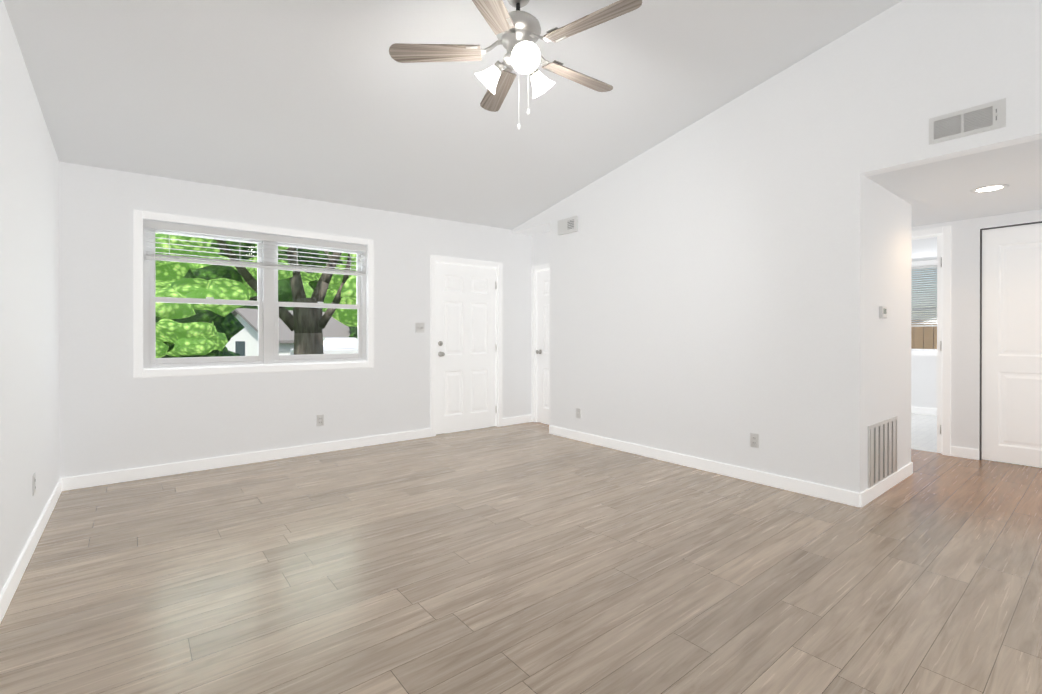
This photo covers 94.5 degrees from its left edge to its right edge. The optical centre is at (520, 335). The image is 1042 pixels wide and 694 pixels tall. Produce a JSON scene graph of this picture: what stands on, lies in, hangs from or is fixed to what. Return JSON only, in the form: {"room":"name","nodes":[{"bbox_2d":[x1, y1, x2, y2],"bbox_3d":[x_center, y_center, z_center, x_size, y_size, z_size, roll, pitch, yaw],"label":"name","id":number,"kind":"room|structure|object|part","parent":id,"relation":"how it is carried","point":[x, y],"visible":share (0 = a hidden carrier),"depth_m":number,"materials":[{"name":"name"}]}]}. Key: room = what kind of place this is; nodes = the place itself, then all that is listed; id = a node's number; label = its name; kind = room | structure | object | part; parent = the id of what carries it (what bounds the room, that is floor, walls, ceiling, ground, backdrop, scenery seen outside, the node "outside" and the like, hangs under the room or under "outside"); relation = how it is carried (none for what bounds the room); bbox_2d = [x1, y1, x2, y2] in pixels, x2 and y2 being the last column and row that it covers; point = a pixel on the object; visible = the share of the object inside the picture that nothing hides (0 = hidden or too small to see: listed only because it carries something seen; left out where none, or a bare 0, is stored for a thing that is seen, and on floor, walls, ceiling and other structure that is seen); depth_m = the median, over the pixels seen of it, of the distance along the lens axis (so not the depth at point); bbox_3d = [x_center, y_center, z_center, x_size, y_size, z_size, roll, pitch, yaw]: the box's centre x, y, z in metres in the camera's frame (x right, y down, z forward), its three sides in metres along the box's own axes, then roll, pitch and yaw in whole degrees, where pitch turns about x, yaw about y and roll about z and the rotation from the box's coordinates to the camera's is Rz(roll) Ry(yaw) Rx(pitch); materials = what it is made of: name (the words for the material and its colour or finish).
{"room":"empty living room","nodes":[
{"label":"empty living room","id":0,"kind":"room"},
{"bbox_2d":[0,0,59,592],"bbox_3d":[-1.629,-0.791,1.210,0.120,4.000,6.610,0,0,-39],"label":"wall","id":1,"kind":"structure","parent":0,"point":[29,326],"depth_m":2.56,"materials":[{"name":"paint"}]},
{"bbox_2d":[0,478,63,623],"bbox_3d":[-1.577,1.159,1.257,0.014,0.100,6.370,0,0,-39],"label":"baseboard","id":2,"kind":"structure","parent":1,"relation":"attached to","point":[6,595],"depth_m":2.53,"materials":[{"name":"white wood"}]},
{"bbox_2d":[32,473,35,495],"bbox_3d":[-2.787,0.849,2.760,0.010,0.115,0.070,0,0,-39],"label":"electrical outlet","id":3,"kind":"object","parent":1,"relation":"attached to","point":[33,483],"visible":1,"depth_m":2.74,"materials":[{"name":"white plastic"}]},
{"bbox_2d":[59,162,531,477],"bbox_3d":[-1.703,-0.801,5.312,4.900,4.000,0.120,0,0,-39],"label":"wall","id":4,"kind":"structure","parent":0,"point":[115,415],"depth_m":4.48,"materials":[{"name":"paint"}]},
{"bbox_2d":[64,428,430,490],"bbox_3d":[-2.310,1.151,4.743,3.173,0.100,0.014,0,0,-39],"label":"baseboard","id":5,"kind":"structure","parent":4,"relation":"attached to","point":[90,480],"depth_m":4.43,"materials":[{"name":"white wood"}]},
{"bbox_2d":[133,210,373,377],"bbox_3d":[-2.436,-0.352,4.669,2.054,1.399,0.066,0,0,-39],"label":"window frame","id":6,"kind":"structure","parent":4,"relation":"attached to","point":[140,371],"depth_m":4.39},
{"bbox_2d":[143,220,365,367],"bbox_3d":[-2.474,-0.352,4.716,1.930,1.275,0.075,0,0,-39],"label":"window","id":7,"kind":"structure","parent":4,"relation":"in","point":[267,303],"depth_m":4.66,"materials":[{"name":"white plastic"}]},
{"bbox_2d":[145,221,365,294],"bbox_3d":[-2.435,-0.660,4.667,1.906,0.622,0.041,0,0,-39],"label":"window blind","id":8,"kind":"object","parent":7,"relation":"attached to","point":[192,229],"visible":0.98,"depth_m":4.53,"materials":[{"name":"white plastic"}]},
{"bbox_2d":[317,414,323,425],"bbox_3d":[-2.060,0.865,4.946,0.070,0.115,0.010,0,0,-39],"label":"electrical outlet","id":9,"kind":"object","parent":4,"relation":"attached to","point":[320,420],"visible":1,"depth_m":4.95,"materials":[{"name":"white plastic"}]},
{"bbox_2d":[415,323,423,332],"bbox_3d":[-1.180,-0.096,5.642,0.116,0.115,0.022,0,0,-39],"label":"light switch","id":10,"kind":"object","parent":4,"relation":"attached to","point":[419,327],"visible":1,"depth_m":5.64,"materials":[{"name":"white plastic"}]},
{"bbox_2d":[436,263,495,433],"bbox_3d":[-0.669,0.154,6.078,0.906,2.080,0.109,0,0,-39],"label":"entry door","id":11,"kind":"structure","parent":4,"relation":"in","point":[465,348],"depth_m":6.08,"materials":[{"name":"white wood"}]},
{"bbox_2d":[431,255,501,436],"bbox_3d":[-0.699,0.117,6.109,1.054,2.162,0.136,0,0,-39],"label":"door frame","id":12,"kind":"structure","parent":4,"relation":"attached to","point":[435,259],"depth_m":6.09,"materials":[{"name":"white wood"}]},
{"bbox_2d":[502,415,531,425],"bbox_3d":[-0.047,1.147,6.559,0.523,0.100,0.014,0,0,-39],"label":"baseboard","id":13,"kind":"structure","parent":4,"relation":"attached to","point":[527,418],"depth_m":6.54,"materials":[{"name":"white wood"}]},
{"bbox_2d":[3,0,901,229],"bbox_3d":[0.145,-2.045,2.631,4.670,1.415,6.610,0,0,-39],"label":"ceiling","id":14,"kind":"structure","parent":0,"point":[332,101],"depth_m":3.28,"materials":[{"name":"paint"}]},
{"bbox_2d":[389,0,641,129],"bbox_3d":[0.028,-1.440,2.486,1.226,0.722,1.261,0,0,-39],"label":"ceiling fan","id":15,"kind":"object","parent":14,"relation":"hanging from","point":[517,32],"visible":1,"depth_m":2.43,"materials":[{"name":"brown wood"}]},
{"bbox_2d":[0,413,1041,693],"bbox_3d":[2.259,1.227,4.335,10.090,0.050,6.610,0,0,-39],"label":"floor","id":16,"kind":"structure","parent":0,"point":[528,558],"depth_m":2.38,"materials":[{"name":"brown wood"}]},
{"bbox_2d":[549,425,863,506],"bbox_3d":[1.365,1.151,4.650,0.018,0.100,3.268,0,0,-39],"label":"baseboard","id":17,"kind":"structure","parent":16,"relation":"on","point":[861,499],"depth_m":4.13,"materials":[{"name":"white wood"}]},
{"bbox_2d":[550,25,911,492],"bbox_3d":[1.883,-0.800,5.061,1.320,4.000,3.240,0,0,-39],"label":"wall block","id":18,"kind":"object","parent":16,"relation":"on","point":[727,279],"visible":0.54,"depth_m":4.03,"materials":[{"name":"paint"}]},
{"bbox_2d":[558,216,577,234],"bbox_3d":[0.546,-1.286,5.634,0.048,0.170,0.300,0,0,-39],"label":"door chime","id":19,"kind":"object","parent":18,"relation":"attached to","point":[568,225],"visible":1,"depth_m":5.60,"materials":[{"name":"white plastic"}]},
{"bbox_2d":[568,219,573,228],"bbox_3d":[0.573,-1.286,5.566,0.001,0.100,0.100,0,0,-39],"label":"grille","id":20,"kind":"object","parent":19,"relation":"attached to","point":[570,221],"depth_m":5.56,"materials":[{"name":"grey"}]},
{"bbox_2d":[576,408,580,418],"bbox_3d":[0.653,0.888,5.529,0.018,0.112,0.070,0,0,-39],"label":"outlet","id":21,"kind":"object","parent":18,"relation":"attached to","point":[578,412],"visible":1,"depth_m":5.53,"materials":[{"name":"white plastic"}]},
{"bbox_2d":[750,433,758,447],"bbox_3d":[1.918,0.858,3.960,0.010,0.115,0.070,0,0,-39],"label":"electrical outlet","id":22,"kind":"object","parent":18,"relation":"attached to","point":[754,439],"visible":1,"depth_m":3.96,"materials":[{"name":"white plastic"}]},
{"bbox_2d":[879,306,886,317],"bbox_3d":[2.764,-0.180,3.678,0.120,0.090,0.022,0,0,-39],"label":"thermostat","id":23,"kind":"object","parent":18,"relation":"attached to","point":[882,311],"visible":1,"depth_m":3.65,"materials":[{"name":"white plastic"}]},
{"bbox_2d":[868,416,897,487],"bbox_3d":[2.791,0.888,3.711,0.710,0.470,0.008,0,0,-39],"label":"air vent","id":24,"kind":"object","parent":18,"relation":"attached to","point":[882,450],"visible":0.92,"depth_m":3.69,"materials":[{"name":"white plastic"}]},
{"bbox_2d":[864,462,912,505],"bbox_3d":[2.910,1.153,3.806,1.324,0.100,0.018,0,0,-39],"label":"baseboard","id":25,"kind":"structure","parent":16,"relation":"on","point":[870,494],"depth_m":3.74,"materials":[{"name":"white wood"}]},
{"bbox_2d":[512,208,549,235],"bbox_3d":[0.300,-2.098,6.352,0.470,1.410,0.760,0,0,-39],"label":"wall","id":26,"kind":"structure","parent":0,"point":[538,224],"depth_m":6.21,"materials":[{"name":"paint"}]},
{"bbox_2d":[532,232,549,268],"bbox_3d":[0.437,-0.098,6.466,0.120,2.590,0.760,0,0,-39],"label":"wall","id":27,"kind":"structure","parent":0,"point":[540,249],"depth_m":6.56,"materials":[{"name":"paint"}]},
{"bbox_2d":[532,263,549,421],"bbox_3d":[0.437,0.116,6.454,0.136,2.162,0.764,0,0,-39],"label":"door frame","id":28,"kind":"structure","parent":27,"relation":"attached to","point":[535,269],"depth_m":6.67,"materials":[{"name":"white wood"}]},
{"bbox_2d":[536,270,549,424],"bbox_3d":[0.399,0.153,6.419,0.109,2.080,0.616,0,0,-39],"label":"closet door","id":29,"kind":"structure","parent":27,"relation":"in","point":[543,347],"depth_m":6.57,"materials":[{"name":"white wood"}]},
{"bbox_2d":[911,259,936,408],"bbox_3d":[6.200,0.022,7.386,0.120,2.345,1.940,0,0,-39],"label":"wall","id":30,"kind":"structure","parent":0,"point":[923,381],"depth_m":7.35,"materials":[{"name":"paint"}]},
{"bbox_2d":[911,260,936,355],"bbox_3d":[6.076,-0.418,7.510,0.116,1.439,0.974,0,0,-39],"label":"window","id":31,"kind":"structure","parent":30,"relation":"in","point":[922,263],"depth_m":7.35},
{"bbox_2d":[911,264,936,326],"bbox_3d":[6.027,-0.607,7.470,0.040,0.927,0.830,0,0,-39],"label":"window blind","id":32,"kind":"object","parent":31,"relation":"attached to","point":[922,269],"depth_m":7.33,"materials":[{"name":"white plastic"}]},
{"bbox_2d":[911,407,936,415],"bbox_3d":[6.154,1.145,7.338,0.014,0.100,1.680,0,0,-39],"label":"baseboard","id":33,"kind":"structure","parent":30,"relation":"attached to","point":[918,410],"depth_m":7.34,"materials":[{"name":"white wood"}]},
{"bbox_2d":[860,0,1041,176],"bbox_3d":[2.736,-1.968,3.037,0.120,1.655,0.980,0,0,-39],"label":"wall","id":34,"kind":"structure","parent":0,"point":[923,62],"depth_m":3.04,"materials":[{"name":"paint"}]},
{"bbox_2d":[929,98,1005,144],"bbox_3d":[2.721,-1.307,2.950,0.018,0.165,0.350,0,0,-39],"label":"air vent","id":35,"kind":"object","parent":34,"relation":"in","point":[989,116],"visible":1,"depth_m":2.94,"materials":[{"name":"white plastic"}]},
{"bbox_2d":[867,139,1041,261],"bbox_3d":[4.365,-1.196,5.436,5.420,0.100,2.680,0,0,-39],"label":"ceiling","id":36,"kind":"structure","parent":0,"point":[935,192],"depth_m":3.68,"materials":[{"name":"paint"}]},
{"bbox_2d":[970,184,1008,192],"bbox_3d":[3.628,-1.140,3.733,0.216,0.004,0.216,0,0,-39],"label":"recessed light","id":37,"kind":"object","parent":36,"relation":"in","point":[989,188],"visible":1,"depth_m":3.72,"materials":[{"name":"white plastic"}]},
{"bbox_2d":[912,209,1041,449],"bbox_3d":[4.217,0.028,5.031,0.120,2.345,2.230,0,0,-39],"label":"wall","id":38,"kind":"structure","parent":0,"point":[964,333],"depth_m":4.74,"materials":[{"name":"paint"}]},
{"bbox_2d":[912,226,950,455],"bbox_3d":[4.070,0.049,5.202,0.136,2.302,0.884,0,0,-39],"label":"door frame","id":39,"kind":"structure","parent":38,"relation":"attached to","point":[945,231],"depth_m":4.84,"materials":[{"name":"white wood"}]},
{"bbox_2d":[937,235,941,452],"bbox_3d":[4.574,0.082,5.115,0.759,2.220,0.109,0,0,-39],"label":"bathroom door","id":40,"kind":"structure","parent":38,"relation":"in","point":[939,292],"depth_m":4.92,"materials":[{"name":"white wood"}]},
{"bbox_3d":[4.271,0.100,4.897,0.014,1.800,0.014,0,0,-39],"label":"bathroom door hinge","id":41,"kind":"part","parent":40,"relation":"part of","materials":[{"name":"white wood"}]},
{"bbox_2d":[979,221,1041,459],"bbox_3d":[4.672,0.081,4.464,0.120,2.240,0.613,0,0,-39],"label":"door frame","id":42,"kind":"structure","parent":38,"relation":"attached to","point":[1036,221],"depth_m":4.66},
{"bbox_2d":[982,223,1041,467],"bbox_3d":[4.626,0.086,4.426,0.109,2.216,0.581,0,0,-39],"label":"closet door","id":43,"kind":"structure","parent":38,"relation":"in","point":[1012,345],"depth_m":4.50,"materials":[{"name":"white wood"}]},
{"label":"outside","id":44,"kind":"structure","parent":0,"visible":0},
{"bbox_3d":[-17.450,1.624,37.005,140.000,0.100,160.000,0,0,-39],"label":"lawn","id":45,"kind":"structure","parent":44,"visible":0},
{"bbox_2d":[155,232,356,357],"bbox_3d":[-6.157,-2.897,11.504,8.340,9.063,12.040,0,0,-39],"label":"maple tree","id":46,"kind":"object","parent":45,"relation":"on","point":[232,278],"depth_m":9.43,"materials":[{"name":"green plant"}]},
{"bbox_2d":[167,278,357,357],"bbox_3d":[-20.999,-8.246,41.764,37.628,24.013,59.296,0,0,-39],"label":"tree","id":47,"kind":"object","parent":45,"relation":"on","point":[229,324],"depth_m":31.14,"materials":[{"name":"green plant"}]},
{"bbox_2d":[226,308,350,355],"bbox_3d":[-13.179,0.685,35.748,7.100,4.785,15.700,0,0,31],"label":"house","id":48,"kind":"structure","parent":45,"relation":"on","point":[243,344],"depth_m":29.14,"materials":[{"name":"white"}]},
{"bbox_2d":[911,320,936,348],"bbox_3d":[8.470,0.651,8.760,0.080,1.980,7.500,0,0,-39],"label":"fence","id":49,"kind":"object","parent":45,"relation":"on","point":[927,339],"depth_m":9.42,"materials":[{"name":"brown wood"}]},
{"bbox_3d":[-9.001,1.589,26.476,140.000,0.020,7.000,0,0,-39],"label":"street","id":50,"kind":"object","parent":45,"relation":"on","visible":0},
{"bbox_2d":[290,337,357,354],"bbox_3d":[-9.425,0.833,25.068,4.400,1.500,1.840,0,0,-39],"label":"car","id":51,"kind":"object","parent":50,"relation":"on","point":[342,345],"depth_m":24.28,"materials":[{"name":"white paint"}]}
]}

